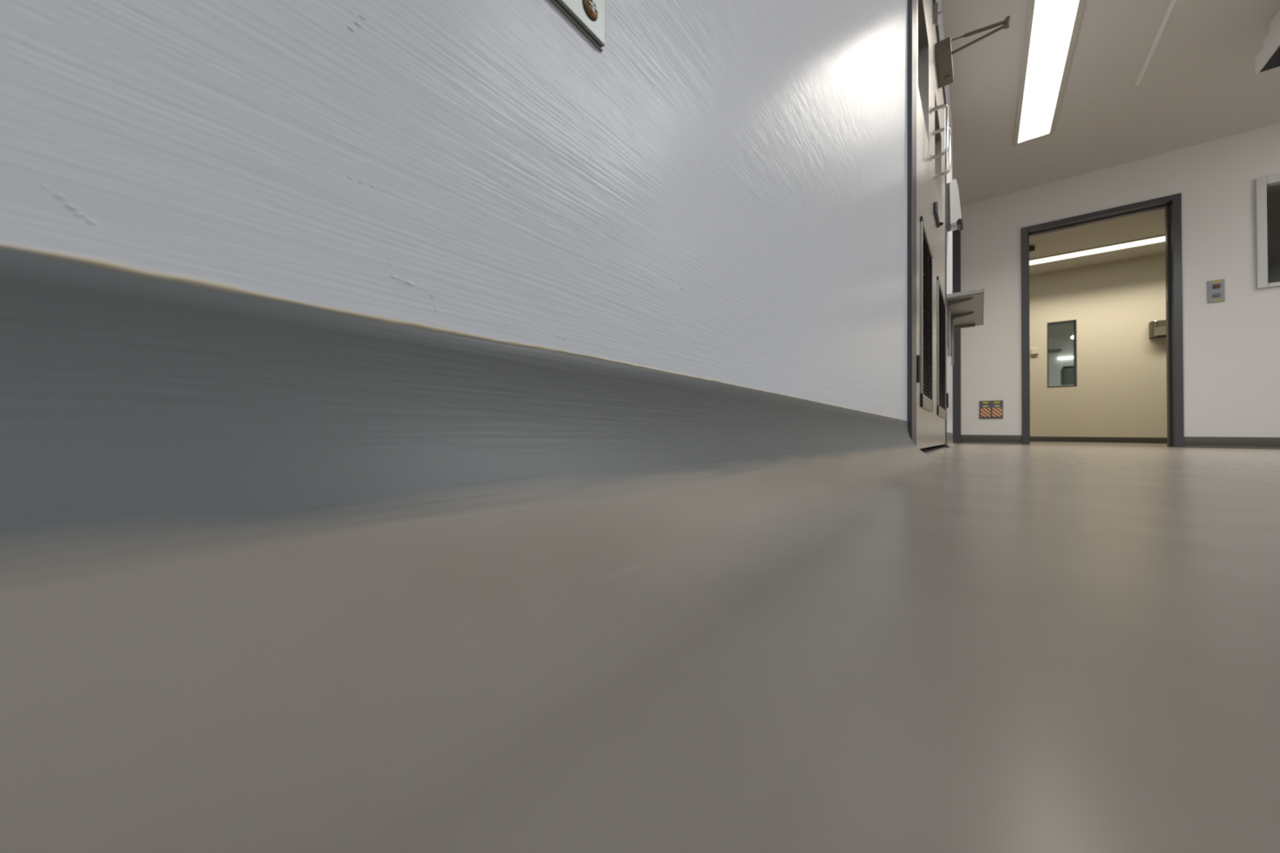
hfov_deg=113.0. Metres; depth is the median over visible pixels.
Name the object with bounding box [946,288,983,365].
wall shelf
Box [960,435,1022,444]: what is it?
baseboard
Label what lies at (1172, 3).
trim
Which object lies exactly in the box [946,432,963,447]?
baseboard
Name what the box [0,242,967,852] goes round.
baseboard
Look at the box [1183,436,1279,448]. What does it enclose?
baseboard
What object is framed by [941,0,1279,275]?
ceiling
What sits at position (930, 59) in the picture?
door
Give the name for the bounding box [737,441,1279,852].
floor
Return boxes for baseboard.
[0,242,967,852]
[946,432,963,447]
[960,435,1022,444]
[1030,436,1167,444]
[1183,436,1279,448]
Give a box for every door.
[906,0,1011,448]
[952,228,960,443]
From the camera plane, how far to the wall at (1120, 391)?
6.01 m
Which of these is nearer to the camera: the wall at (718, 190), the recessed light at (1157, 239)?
the wall at (718, 190)
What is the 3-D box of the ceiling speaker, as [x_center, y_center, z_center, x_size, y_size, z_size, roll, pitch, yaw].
[5.053,-2.315,5.555,0.185,0.070,0.070,0,-1,39]
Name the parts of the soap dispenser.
plate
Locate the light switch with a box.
[1207,279,1225,302]
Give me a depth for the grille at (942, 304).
2.36 m
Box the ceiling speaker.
[1029,245,1035,252]
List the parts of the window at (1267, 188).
pane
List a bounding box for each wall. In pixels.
[0,0,952,447]
[960,123,1279,437]
[1029,253,1167,437]
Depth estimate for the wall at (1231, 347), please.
3.58 m
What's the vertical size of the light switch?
0.182 m
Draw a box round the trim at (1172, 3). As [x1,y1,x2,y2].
[1134,0,1177,86]
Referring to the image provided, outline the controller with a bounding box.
[1031,348,1038,355]
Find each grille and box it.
[923,231,932,399]
[938,286,946,408]
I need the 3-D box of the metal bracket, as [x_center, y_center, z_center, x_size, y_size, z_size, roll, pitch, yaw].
[-0.068,-0.310,0.187,0.007,0.180,0.154,0,-1,39]
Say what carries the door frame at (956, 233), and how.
in the wall at (1231, 347)
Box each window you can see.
[1047,319,1076,387]
[1254,173,1279,288]
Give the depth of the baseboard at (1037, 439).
6.02 m
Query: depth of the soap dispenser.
2.71 m
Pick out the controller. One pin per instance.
(1033, 351)
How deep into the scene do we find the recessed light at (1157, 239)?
5.60 m
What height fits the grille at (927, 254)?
0.628 m
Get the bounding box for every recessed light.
[1013,0,1085,146]
[1029,234,1164,266]
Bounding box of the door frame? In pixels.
[1021,192,1183,447]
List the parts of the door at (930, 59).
frame, pull handle, pull handle, closer arm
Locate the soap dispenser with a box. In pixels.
[946,178,963,231]
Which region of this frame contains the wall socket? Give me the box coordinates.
[979,400,1003,418]
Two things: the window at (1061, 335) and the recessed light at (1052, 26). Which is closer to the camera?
the recessed light at (1052, 26)
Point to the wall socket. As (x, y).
(988, 409)
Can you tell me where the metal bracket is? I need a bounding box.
[550,0,605,52]
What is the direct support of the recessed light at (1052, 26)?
in the ceiling at (1199, 83)

